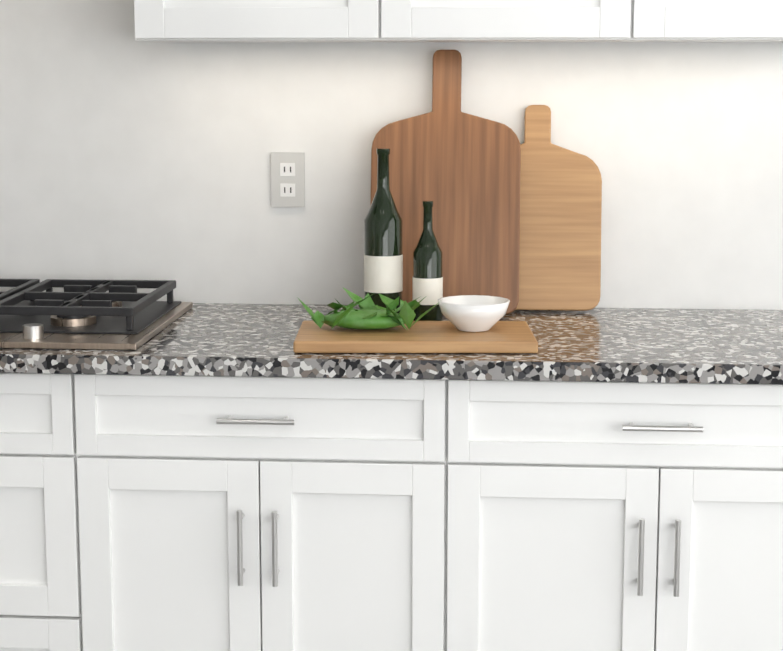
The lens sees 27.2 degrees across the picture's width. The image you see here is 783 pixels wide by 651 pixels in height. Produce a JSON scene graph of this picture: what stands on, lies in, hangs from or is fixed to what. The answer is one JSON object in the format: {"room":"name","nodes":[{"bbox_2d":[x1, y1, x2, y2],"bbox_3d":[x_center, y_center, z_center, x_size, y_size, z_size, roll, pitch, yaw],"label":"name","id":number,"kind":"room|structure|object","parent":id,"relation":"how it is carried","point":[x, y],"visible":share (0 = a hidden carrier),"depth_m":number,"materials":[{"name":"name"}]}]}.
{"room":"kitchen","nodes":[
{"label":"kitchen","id":0,"kind":"room"},
{"bbox_2d":[0,0,782,309],"bbox_3d":[0.264,-0.574,3.465,6.840,2.900,0.120,1,9,4],"label":"wall","id":1,"kind":"structure","parent":0,"point":[124,155],"depth_m":3.46,"materials":[{"name":"white paint"}]},
{"bbox_2d":[271,152,304,206],"bbox_3d":[-0.222,-0.313,3.477,0.072,0.116,0.008,1,9,4],"label":"electrical outlet","id":2,"kind":"object","parent":1,"relation":"attached to","point":[287,179],"visible":1,"depth_m":3.48,"materials":[{"name":"plastic"}]},
{"bbox_2d":[134,0,673,42],"bbox_3d":[0.019,-1.230,3.142,1.014,1.337,0.335,1,9,4],"label":"upper cabinet","id":3,"kind":"object","parent":1,"relation":"attached to","point":[213,21],"depth_m":3.08,"materials":[{"name":"white paint"}]},
{"bbox_2d":[674,0,782,41],"bbox_3d":[0.649,-1.222,3.094,0.491,1.337,0.335,1,9,4],"label":"upper cabinet","id":4,"kind":"object","parent":1,"relation":"attached to","point":[694,20],"depth_m":3.03,"materials":[{"name":"white paint"}]},
{"bbox_3d":[-0.073,1.498,0.058,7.100,0.100,7.900,1,9,4],"label":"floor","id":5,"kind":"structure","parent":0,"visible":0},
{"bbox_2d":[0,373,119,650],"bbox_3d":[-0.993,0.466,3.354,0.996,0.884,0.615,1,9,4],"label":"base cabinet","id":6,"kind":"object","parent":5,"relation":"on","point":[58,478],"depth_m":3.00,"materials":[{"name":"white paint"}]},
{"bbox_2d":[0,303,782,384],"bbox_3d":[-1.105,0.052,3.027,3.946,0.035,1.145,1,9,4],"label":"countertop","id":7,"kind":"structure","parent":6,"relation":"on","point":[695,346],"depth_m":2.92,"materials":[{"name":"stone"}]},
{"bbox_2d":[0,279,192,349],"bbox_3d":[-0.889,-0.033,3.239,0.890,0.061,0.525,1,9,4],"label":"cooktop","id":8,"kind":"object","parent":7,"relation":"in","point":[95,315],"visible":1,"depth_m":3.15,"materials":[{"name":"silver metal"}]},
{"bbox_2d":[364,148,402,312],"bbox_3d":[-0.016,-0.175,3.216,0.078,0.350,0.076,1,9,4],"label":"wine bottle","id":9,"kind":"object","parent":7,"relation":"on","point":[383,265],"visible":0.85,"depth_m":3.19,"materials":[{"name":"green glass"}]},
{"bbox_2d":[293,321,537,352],"bbox_3d":[0.045,0.020,3.035,0.441,0.022,0.241,0,9,1],"label":"serving board","id":10,"kind":"object","parent":7,"relation":"on","point":[450,337],"visible":1,"depth_m":2.94,"materials":[{"name":"brown wood"}]},
{"bbox_2d":[297,288,441,328],"bbox_3d":[-0.042,-0.027,3.035,0.277,0.068,0.161,1,9,4],"label":"herbs","id":11,"kind":"object","parent":10,"relation":"on","point":[369,314],"visible":1,"depth_m":3.01,"materials":[{"name":"green plant"}]},
{"bbox_2d":[438,295,509,331],"bbox_3d":[0.154,-0.020,3.035,0.136,0.055,0.136,1,9,4],"label":"bowl","id":12,"kind":"object","parent":10,"relation":"on","point":[473,313],"visible":1,"depth_m":3.00,"materials":[{"name":"white ceramic"}]},
{"bbox_2d":[413,201,442,320],"bbox_3d":[0.071,-0.120,3.188,0.060,0.250,0.058,1,9,4],"label":"wine bottle","id":13,"kind":"object","parent":7,"relation":"on","point":[427,271],"visible":0.94,"depth_m":3.17,"materials":[{"name":"green glass"}]},
{"bbox_2d":[370,50,520,314],"bbox_3d":[0.112,-0.299,3.366,0.310,0.550,0.020,1,-3,4],"label":"cutting board","id":14,"kind":"object","parent":7,"relation":"on","point":[455,164],"visible":0.79,"depth_m":3.35,"materials":[{"name":"brown wood"}]},
{"bbox_2d":[515,105,601,310],"bbox_3d":[0.305,-0.247,3.407,0.270,0.430,0.020,1,0,4],"label":"cutting board","id":15,"kind":"object","parent":7,"relation":"on","point":[560,226],"visible":0.71,"depth_m":3.39,"materials":[{"name":"brown wood"}]},
{"bbox_2d":[112,375,487,650],"bbox_3d":[-0.187,0.476,3.293,0.742,0.884,0.615,1,9,4],"label":"base cabinet","id":16,"kind":"object","parent":5,"relation":"on","point":[175,513],"depth_m":2.96,"materials":[{"name":"white paint"}]},
{"bbox_2d":[488,380,782,650],"bbox_3d":[0.472,0.484,3.242,0.824,0.884,0.615,1,9,4],"label":"base cabinet","id":17,"kind":"object","parent":5,"relation":"on","point":[623,516],"depth_m":2.92,"materials":[{"name":"white paint"}]}
]}

